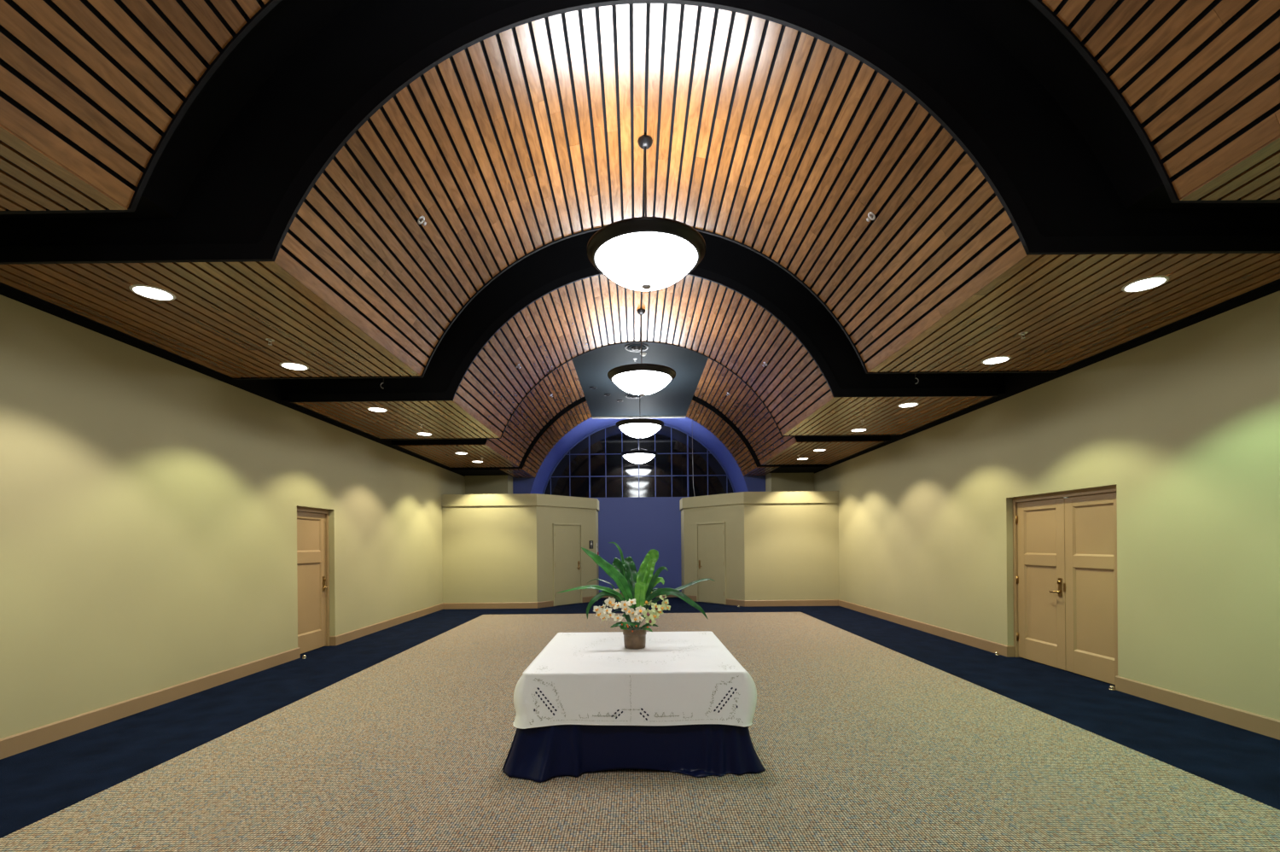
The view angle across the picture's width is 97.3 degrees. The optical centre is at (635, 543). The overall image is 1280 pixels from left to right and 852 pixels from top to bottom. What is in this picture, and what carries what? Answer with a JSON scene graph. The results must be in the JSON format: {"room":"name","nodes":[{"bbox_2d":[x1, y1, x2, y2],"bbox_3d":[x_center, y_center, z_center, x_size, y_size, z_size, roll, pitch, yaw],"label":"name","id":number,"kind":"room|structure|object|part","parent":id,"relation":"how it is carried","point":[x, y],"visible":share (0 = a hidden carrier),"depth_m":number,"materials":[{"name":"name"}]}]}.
{"room":"lobby","nodes":[
{"label":"lobby","id":0,"kind":"room"},
{"bbox_2d":[0,294,465,738],"bbox_3d":[-4.921,-0.135,4.800,0.220,3.515,23.600,-1,0,0],"label":"wall","id":1,"kind":"structure","parent":0,"point":[149,502],"depth_m":5.66,"materials":[{"name":"beige paint"}]},
{"bbox_2d":[0,602,442,759],"bbox_3d":[-4.830,1.547,3.500,0.103,0.150,21.000,-1,0,0],"label":"baseboard","id":2,"kind":"structure","parent":1,"relation":"attached to","point":[24,741],"depth_m":5.61,"materials":[{"name":"beige paint"}]},
{"bbox_2d":[296,506,329,653],"bbox_3d":[-4.929,0.540,8.495,0.162,2.265,1.090,-1,0,0],"label":"door","id":3,"kind":"structure","parent":1,"relation":"in","point":[312,523],"depth_m":8.61,"materials":[{"name":"beige paint"}]},
{"bbox_3d":[-4.947,-0.130,8.495,0.040,0.500,0.644,0,0,0],"label":"panel","id":4,"kind":"part","parent":3,"relation":"part of","materials":[{"name":"beige paint"}]},
{"bbox_3d":[-4.939,0.819,8.495,0.040,1.063,0.644,0,0,0],"label":"panel","id":5,"kind":"part","parent":3,"relation":"part of","materials":[{"name":"beige paint"}]},
{"bbox_3d":[-4.914,0.628,8.875,0.012,0.230,0.056,0,0,0],"label":"handle plate","id":6,"kind":"part","parent":3,"relation":"part of","materials":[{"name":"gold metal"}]},
{"bbox_2d":[0,0,1279,439],"bbox_3d":[0.093,-3.052,6.845,9.600,2.187,7.130,-1,0,0],"label":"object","id":7,"kind":"structure","parent":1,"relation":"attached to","point":[1033,242],"depth_m":3.85,"materials":[{"name":"black paint"}]},
{"bbox_2d":[465,475,512,494],"bbox_3d":[-4.269,-1.583,16.350,1.310,0.800,0.900,-1,0,0],"label":"wall","id":8,"kind":"structure","parent":0,"point":[474,484],"depth_m":15.90,"materials":[{"name":"beige paint"}]},
{"bbox_2d":[441,493,599,605],"bbox_3d":[-2.936,0.183,15.283,3.745,2.845,2.635,-1,0,0],"label":"wall","id":9,"kind":"structure","parent":0,"point":[497,548],"depth_m":14.00,"materials":[{"name":"beige paint"}]},
{"bbox_2d":[552,523,582,605],"bbox_3d":[-1.762,0.533,14.783,0.088,2.125,1.030,0,0,39],"label":"door","id":10,"kind":"structure","parent":9,"relation":"in","point":[567,539],"depth_m":14.78,"materials":[{"name":"beige paint"}]},
{"bbox_2d":[588,540,593,548],"bbox_3d":[-1.224,0.023,15.498,0.014,0.225,0.150,-1,0,39],"label":"restroom sign","id":11,"kind":"object","parent":9,"relation":"attached to","point":[590,541],"visible":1,"depth_m":15.48,"materials":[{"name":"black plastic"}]},
{"bbox_2d":[512,416,765,592],"bbox_3d":[0.107,-1.521,17.550,7.500,6.200,1.900,-1,0,0],"label":"wall","id":12,"kind":"structure","parent":0,"point":[640,525],"depth_m":16.60,"materials":[{"name":"blue paint"}]},
{"bbox_2d":[591,415,686,418],"bbox_3d":[0.088,-3.715,16.552,2.754,0.049,0.085,-1,0,0],"label":"trim","id":13,"kind":"structure","parent":12,"relation":"attached to","point":[642,416],"depth_m":16.51,"materials":[{"name":"white plastic"}]},
{"bbox_2d":[542,423,735,497],"bbox_3d":[0.097,-2.698,18.470,6.461,2.676,0.060,-1,0,0],"label":"window","id":14,"kind":"structure","parent":12,"relation":"in","point":[595,466],"depth_m":18.48,"materials":[{"name":"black glass"}]},
{"bbox_2d":[442,591,838,609],"bbox_3d":[0.133,1.504,15.291,9.860,0.150,2.618,-1,0,0],"label":"baseboard","id":15,"kind":"structure","parent":12,"relation":"attached to","point":[730,602],"depth_m":13.98,"materials":[{"name":"beige paint"}]},
{"bbox_2d":[0,0,1279,477],"bbox_3d":[0.092,-3.151,4.800,10.260,2.430,23.600,-1,0,0],"label":"ceiling","id":16,"kind":"structure","parent":0,"point":[1209,280],"depth_m":4.37,"materials":[{"name":"brown wood"}]},
{"bbox_2d":[128,284,175,300],"bbox_3d":[-3.727,-1.935,4.350,0.276,0.008,0.276,-1,0,0],"label":"recessed light","id":17,"kind":"object","parent":16,"relation":"in","point":[150,292],"visible":1,"depth_m":4.34,"materials":[{"name":"white"}]},
{"bbox_2d":[265,337,274,344],"bbox_3d":[-3.480,-1.919,5.360,0.080,0.048,0.080,-1,0,0],"label":"sprinkler","id":18,"kind":"object","parent":16,"relation":"attached to","point":[267,339],"visible":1,"depth_m":5.36,"materials":[{"name":"silver metal"}]},
{"bbox_2d":[279,361,308,370],"bbox_3d":[-3.727,-1.935,6.150,0.276,0.008,0.276,-1,0,0],"label":"recessed light","id":19,"kind":"object","parent":16,"relation":"in","point":[295,366],"visible":1,"depth_m":6.15,"materials":[{"name":"white glass"}]},
{"bbox_2d":[366,407,388,412],"bbox_3d":[-3.727,-1.935,8.130,0.276,0.008,0.276,-1,0,0],"label":"recessed light","id":20,"kind":"object","parent":16,"relation":"in","point":[373,409],"visible":1,"depth_m":8.11,"materials":[{"name":"white glass"}]},
{"bbox_2d":[417,215,426,225],"bbox_3d":[-1.901,-2.864,4.997,0.075,0.075,0.073,0,0,36],"label":"sprinkler","id":21,"kind":"object","parent":16,"relation":"attached to","point":[421,217],"visible":1,"depth_m":4.99,"materials":[{"name":"silver metal"}]},
{"bbox_2d":[415,431,432,435],"bbox_3d":[-3.727,-1.935,9.930,0.276,0.008,0.276,-1,0,0],"label":"recessed light","id":22,"kind":"object","parent":16,"relation":"in","point":[419,433],"visible":1,"depth_m":9.93,"materials":[{"name":"white"}]},
{"bbox_2d":[454,452,468,453],"bbox_3d":[-3.727,-1.935,12.050,0.276,0.008,0.276,-1,0,0],"label":"recessed light","id":23,"kind":"object","parent":16,"relation":"in","point":[455,452],"visible":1,"depth_m":12.04,"materials":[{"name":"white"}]},
{"bbox_2d":[620,438,657,464],"bbox_3d":[0.092,-3.203,16.800,1.096,1.694,1.096,-1,0,0],"label":"pendant light","id":24,"kind":"object","parent":16,"relation":"hanging from","point":[638,456],"visible":0.96,"depth_m":16.49,"materials":[{"name":"white glass"}]},
{"bbox_3d":[0.098,-2.516,16.800,0.950,0.240,0.950,0,0,0],"label":"lamp shade","id":25,"kind":"part","parent":24,"relation":"part of","materials":[{"name":"white glass"}]},
{"bbox_2d":[607,308,675,395],"bbox_3d":[0.093,-3.045,9.000,1.096,1.379,1.096,-1,0,0],"label":"pendant light","id":26,"kind":"object","parent":16,"relation":"hanging from","point":[641,379],"visible":1,"depth_m":8.71,"materials":[{"name":"white glass"}]},
{"bbox_3d":[0.093,-3.053,9.000,0.019,1.295,0.018,0,0,0],"label":"stem","id":27,"kind":"part","parent":26,"relation":"part of","materials":[{"name":"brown metal"}]},
{"bbox_3d":[0.098,-2.516,9.000,0.950,0.240,0.950,0,0,0],"label":"lamp shade","id":28,"kind":"part","parent":26,"relation":"part of","materials":[{"name":"white glass"}]},
{"bbox_2d":[587,134,705,290],"bbox_3d":[0.093,-3.045,5.210,1.096,1.379,1.096,-1,0,0],"label":"pendant light","id":29,"kind":"object","parent":16,"relation":"hanging from","point":[642,253],"visible":1,"depth_m":4.94,"materials":[{"name":"white glass"}]},
{"bbox_3d":[0.093,-3.053,5.210,0.019,1.295,0.018,0,0,0],"label":"stem","id":30,"kind":"part","parent":29,"relation":"part of","materials":[{"name":"brown metal"}]},
{"bbox_3d":[0.098,-2.516,5.210,0.950,0.240,0.950,0,0,0],"label":"lamp shade","id":31,"kind":"part","parent":29,"relation":"part of","materials":[{"name":"white glass"}]},
{"bbox_2d":[692,427,695,496],"bbox_3d":[1.714,-2.415,16.570,0.106,2.561,0.016,-1,0,0],"label":"hanging cord","id":32,"kind":"object","parent":16,"relation":"hanging from","point":[692,427],"visible":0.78,"depth_m":16.56,"materials":[{"name":"grey plastic"}]},
{"bbox_2d":[813,448,826,451],"bbox_3d":[3.933,-2.001,12.050,0.276,0.008,0.276,-1,0,0],"label":"recessed light","id":33,"kind":"object","parent":16,"relation":"in","point":[816,450],"visible":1,"depth_m":12.06,"materials":[{"name":"white"}]},
{"bbox_2d":[850,428,866,431],"bbox_3d":[3.933,-2.001,9.930,0.276,0.008,0.276,-1,0,0],"label":"recessed light","id":34,"kind":"object","parent":16,"relation":"in","point":[856,429],"visible":1,"depth_m":9.90,"materials":[{"name":"white glass"}]},
{"bbox_2d":[866,211,875,221],"bbox_3d":[2.091,-2.899,5.003,0.075,0.075,0.073,0,0,36],"label":"sprinkler","id":35,"kind":"object","parent":16,"relation":"attached to","point":[869,216],"visible":1,"depth_m":4.99,"materials":[{"name":"silver metal"}]},
{"bbox_2d":[897,401,919,407],"bbox_3d":[3.933,-2.001,8.130,0.276,0.008,0.276,-1,0,0],"label":"recessed light","id":36,"kind":"object","parent":16,"relation":"in","point":[913,404],"visible":1,"depth_m":8.13,"materials":[{"name":"white glass"}]},
{"bbox_2d":[981,355,1011,364],"bbox_3d":[3.933,-2.001,6.150,0.276,0.008,0.276,-1,0,0],"label":"recessed light","id":37,"kind":"object","parent":16,"relation":"in","point":[997,359],"visible":1,"depth_m":6.13,"materials":[{"name":"white glass"}]},
{"bbox_2d":[1018,331,1027,338],"bbox_3d":[3.686,-1.981,5.360,0.080,0.048,0.080,-1,0,0],"label":"sprinkler","id":38,"kind":"object","parent":16,"relation":"attached to","point":[1021,333],"visible":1,"depth_m":5.36,"materials":[{"name":"silver metal"}]},
{"bbox_2d":[1121,275,1169,292],"bbox_3d":[3.933,-2.001,4.350,0.276,0.008,0.276,-1,0,0],"label":"recessed light","id":39,"kind":"object","parent":16,"relation":"in","point":[1149,282],"visible":1,"depth_m":4.34,"materials":[{"name":"white"}]},
{"bbox_2d":[0,596,1279,851],"bbox_3d":[0.134,1.627,4.800,10.660,0.104,24.000,-1,0,0],"label":"floor","id":40,"kind":"structure","parent":0,"point":[862,744],"depth_m":4.01,"materials":[{"name":"beige carpet"}]},
{"bbox_2d":[1108,685,1115,690],"bbox_3d":[5.013,1.514,5.930,0.052,0.045,0.052,-1,0,0],"label":"door stop","id":41,"kind":"object","parent":40,"relation":"on","point":[1111,687],"visible":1,"depth_m":5.91,"materials":[{"name":"gold metal"}]},
{"bbox_3d":[0.001,1.237,4.765,1.486,0.678,1.746,-1,0,0],"label":"banquet table","id":42,"kind":"object","parent":40,"relation":"on","visible":0},
{"bbox_2d":[501,723,765,781],"bbox_3d":[-0.022,1.229,4.748,1.829,0.680,2.061,-1,0,0],"label":"tablecloth","id":43,"kind":"object","parent":42,"relation":"on","point":[541,753],"visible":0.38,"depth_m":3.87,"materials":[{"name":"blue fabric"}]},
{"bbox_2d":[512,630,756,728],"bbox_3d":[0.003,1.064,4.764,1.706,0.364,1.932,-1,0,0],"label":"tablecloth","id":44,"kind":"object","parent":43,"relation":"on","point":[677,677],"visible":0.91,"depth_m":3.86,"materials":[{"name":"white fabric"}]},
{"bbox_2d":[556,541,715,648],"bbox_3d":[0.009,0.432,4.784,1.342,0.900,0.292,-1,0,0],"label":"potted plant","id":45,"kind":"object","parent":44,"relation":"on","point":[637,590],"visible":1,"depth_m":4.74,"materials":[{"name":"green plant"}]},
{"bbox_3d":[-0.315,0.545,4.705,0.088,0.068,0.013,22,-21,20],"label":"orchid flower","id":46,"kind":"part","parent":45,"relation":"part of","materials":[{"name":"beige plant"}]},
{"bbox_3d":[-0.293,0.580,4.692,0.095,0.072,0.014,22,-8,28],"label":"orchid flower","id":47,"kind":"part","parent":45,"relation":"part of","materials":[{"name":"beige plant"}]},
{"bbox_3d":[-0.255,0.612,4.679,0.085,0.065,0.012,-15,-42,33],"label":"orchid flower","id":48,"kind":"part","parent":45,"relation":"part of","materials":[{"name":"beige plant"}]},
{"bbox_3d":[-0.237,0.552,4.688,0.087,0.066,0.012,-8,-40,4],"label":"orchid flower","id":49,"kind":"part","parent":45,"relation":"part of","materials":[{"name":"beige plant"}]},
{"bbox_3d":[-0.216,0.480,4.732,0.096,0.073,0.014,-11,-13,1],"label":"orchid flower","id":50,"kind":"part","parent":45,"relation":"part of","materials":[{"name":"beige plant"}]},
{"bbox_3d":[-0.208,0.589,4.679,0.083,0.063,0.012,-4,-42,6],"label":"orchid flower","id":51,"kind":"part","parent":45,"relation":"part of","materials":[{"name":"beige plant"}]},
{"bbox_3d":[-0.180,0.511,4.717,0.094,0.013,0.072,24,56,32],"label":"orchid flower","id":52,"kind":"part","parent":45,"relation":"part of","materials":[{"name":"beige plant"}]},
{"bbox_3d":[-0.146,0.613,4.678,0.088,0.067,0.012,4,-43,7],"label":"orchid flower","id":53,"kind":"part","parent":45,"relation":"part of","materials":[{"name":"beige plant"}]},
{"bbox_3d":[-0.089,0.498,4.694,0.080,0.061,0.011,18,-18,1],"label":"orchid flower","id":54,"kind":"part","parent":45,"relation":"part of","materials":[{"name":"beige plant"}]},
{"bbox_3d":[-0.078,0.541,4.688,0.092,0.013,0.070,20,51,19],"label":"orchid flower","id":55,"kind":"part","parent":45,"relation":"part of","materials":[{"name":"beige plant"}]},
{"bbox_3d":[-0.054,0.554,4.675,0.083,0.063,0.012,-8,-23,2],"label":"orchid flower","id":56,"kind":"part","parent":45,"relation":"part of","materials":[{"name":"beige plant"}]},
{"bbox_3d":[-0.039,0.484,4.698,0.092,0.013,0.070,-21,49,-16],"label":"orchid flower","id":57,"kind":"part","parent":45,"relation":"part of","materials":[{"name":"beige plant"}]},
{"bbox_3d":[-0.019,0.572,4.675,0.088,0.012,0.067,-17,40,12],"label":"orchid flower","id":58,"kind":"part","parent":45,"relation":"part of","materials":[{"name":"beige plant"}]},
{"bbox_3d":[-0.008,0.801,4.800,0.200,0.163,0.200,0,0,0],"label":"pot","id":59,"kind":"part","parent":45,"relation":"part of","materials":[{"name":"brown ceramic"}]},
{"bbox_3d":[-0.002,0.614,4.669,0.091,0.070,0.013,2,-21,2],"label":"orchid flower","id":60,"kind":"part","parent":45,"relation":"part of","materials":[{"name":"beige plant"}]},
{"bbox_3d":[0.032,0.609,4.674,0.080,0.061,0.011,28,-43,-13],"label":"orchid flower","id":61,"kind":"part","parent":45,"relation":"part of","materials":[{"name":"beige plant"}]},
{"bbox_3d":[0.040,0.545,4.682,0.088,0.067,0.012,2,-9,-2],"label":"orchid flower","id":62,"kind":"part","parent":45,"relation":"part of","materials":[{"name":"beige plant"}]},
{"bbox_3d":[0.100,0.573,4.682,0.093,0.071,0.013,0,-9,-10],"label":"orchid flower","id":63,"kind":"part","parent":45,"relation":"part of","materials":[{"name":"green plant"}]},
{"bbox_3d":[0.122,0.632,4.673,0.095,0.072,0.014,27,-16,-4],"label":"orchid flower","id":64,"kind":"part","parent":45,"relation":"part of","materials":[{"name":"green plant"}]},
{"bbox_3d":[0.150,0.595,4.675,0.092,0.070,0.013,-20,-26,-16],"label":"orchid flower","id":65,"kind":"part","parent":45,"relation":"part of","materials":[{"name":"green plant"}]},
{"bbox_3d":[0.166,0.518,4.708,0.089,0.068,0.013,26,-42,-5],"label":"orchid flower","id":66,"kind":"part","parent":45,"relation":"part of","materials":[{"name":"green plant"}]},
{"bbox_3d":[0.170,0.540,4.689,0.088,0.013,0.067,-23,47,-8],"label":"orchid flower","id":67,"kind":"part","parent":45,"relation":"part of","materials":[{"name":"green plant"}]},
{"bbox_3d":[0.227,0.439,4.725,0.071,0.054,0.010,-27,-18,-24],"label":"orchid flower","id":68,"kind":"part","parent":45,"relation":"part of","materials":[{"name":"green plant"}]},
{"bbox_3d":[0.246,0.489,4.735,0.070,0.054,0.010,-29,-18,-23],"label":"orchid flower","id":69,"kind":"part","parent":45,"relation":"part of","materials":[{"name":"green plant"}]},
{"bbox_3d":[0.263,0.530,4.737,0.070,0.054,0.010,3,-26,-22],"label":"orchid flower","id":70,"kind":"part","parent":45,"relation":"part of","materials":[{"name":"green plant"}]},
{"bbox_2d":[571,342,708,416],"bbox_3d":[0.087,-3.766,13.530,2.754,0.050,6.140,-1,0,0],"label":"ceiling","id":71,"kind":"structure","parent":0,"point":[592,368],"depth_m":12.93,"materials":[{"name":"grey paint"}]},
{"bbox_2d":[624,393,641,398],"bbox_3d":[-0.052,-3.717,14.250,0.440,0.045,0.440,-1,0,0],"label":"ceiling vent","id":72,"kind":"object","parent":71,"relation":"in","point":[630,395],"visible":0.86,"depth_m":14.20,"materials":[{"name":"silver metal"}]},
{"bbox_2d":[624,343,649,351],"bbox_3d":[0.018,-3.718,10.720,0.470,0.045,0.470,-1,0,0],"label":"ceiling vent","id":73,"kind":"object","parent":71,"relation":"in","point":[635,346],"visible":0.95,"depth_m":10.67,"materials":[{"name":"silver metal"}]},
{"bbox_2d":[616,395,663,439],"bbox_3d":[0.093,-3.050,12.700,1.096,1.389,1.096,-1,0,0],"label":"pendant light","id":74,"kind":"object","parent":71,"relation":"hanging from","point":[639,427],"visible":0.97,"depth_m":12.39,"materials":[{"name":"white glass"}]},
{"bbox_3d":[0.098,-2.516,12.700,0.950,0.240,0.950,0,0,0],"label":"lamp shade","id":75,"kind":"part","parent":74,"relation":"part of","materials":[{"name":"white glass"}]},
{"bbox_2d":[679,490,839,604],"bbox_3d":[3.179,0.130,15.283,3.745,2.845,2.635,-1,0,0],"label":"wall","id":76,"kind":"structure","parent":0,"point":[780,545],"depth_m":14.00,"materials":[{"name":"beige paint"}]},
{"bbox_2d":[696,521,726,604],"bbox_3d":[1.958,0.500,14.848,0.088,2.125,1.030,-1,0,-39],"label":"door","id":77,"kind":"structure","parent":76,"relation":"in","point":[711,557],"depth_m":14.85,"materials":[{"name":"beige paint"}]},
{"bbox_2d":[765,472,814,491],"bbox_3d":[4.481,-1.659,16.350,1.310,0.800,0.900,-1,0,0],"label":"wall","id":78,"kind":"structure","parent":0,"point":[774,481],"depth_m":15.90,"materials":[{"name":"beige paint"}]},
{"bbox_2d":[814,290,1279,720],"bbox_3d":[5.158,-0.223,4.800,0.220,3.515,23.600,-1,0,0],"label":"wall","id":79,"kind":"structure","parent":0,"point":[1184,423],"depth_m":5.67,"materials":[{"name":"beige paint"}]},
{"bbox_2d":[838,599,1279,739],"bbox_3d":[5.096,1.461,3.500,0.103,0.150,21.000,-1,0,0],"label":"baseboard","id":80,"kind":"structure","parent":79,"relation":"attached to","point":[1265,725],"depth_m":5.45,"materials":[{"name":"beige paint"}]},
{"bbox_2d":[1012,484,1117,684],"bbox_3d":[5.178,0.455,6.790,0.162,2.260,1.860,-1,0,0],"label":"door","id":81,"kind":"structure","parent":79,"relation":"in","point":[1065,543],"depth_m":6.74,"materials":[{"name":"beige paint"}]},
{"bbox_3d":[5.185,-0.152,7.207,0.040,0.582,0.570,0,0,0],"label":"panel","id":82,"kind":"part","parent":81,"relation":"part of","materials":[{"name":"beige paint"}]},
{"bbox_3d":[5.193,0.769,7.207,0.040,0.988,0.570,0,0,0],"label":"panel","id":83,"kind":"part","parent":81,"relation":"part of","materials":[{"name":"beige paint"}]},
{"bbox_3d":[5.129,0.585,6.903,0.062,0.044,0.140,0,0,0],"label":"lever","id":84,"kind":"part","parent":81,"relation":"part of","materials":[{"name":"gold metal"}]},
{"bbox_3d":[5.164,0.530,6.855,0.012,0.230,0.056,0,0,0],"label":"handle plate","id":85,"kind":"part","parent":81,"relation":"part of","materials":[{"name":"gold metal"}]},
{"bbox_3d":[5.163,0.525,6.783,0.014,0.100,0.022,0,0,0],"label":"strike plate","id":86,"kind":"part","parent":81,"relation":"part of","materials":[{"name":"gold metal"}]},
{"bbox_3d":[5.185,-0.152,6.373,0.040,0.582,0.570,0,0,0],"label":"panel","id":87,"kind":"part","parent":81,"relation":"part of","materials":[{"name":"beige paint"}]},
{"bbox_3d":[5.193,0.769,6.373,0.040,0.988,0.570,0,0,0],"label":"panel","id":88,"kind":"part","parent":81,"relation":"part of","materials":[{"name":"beige paint"}]}
]}

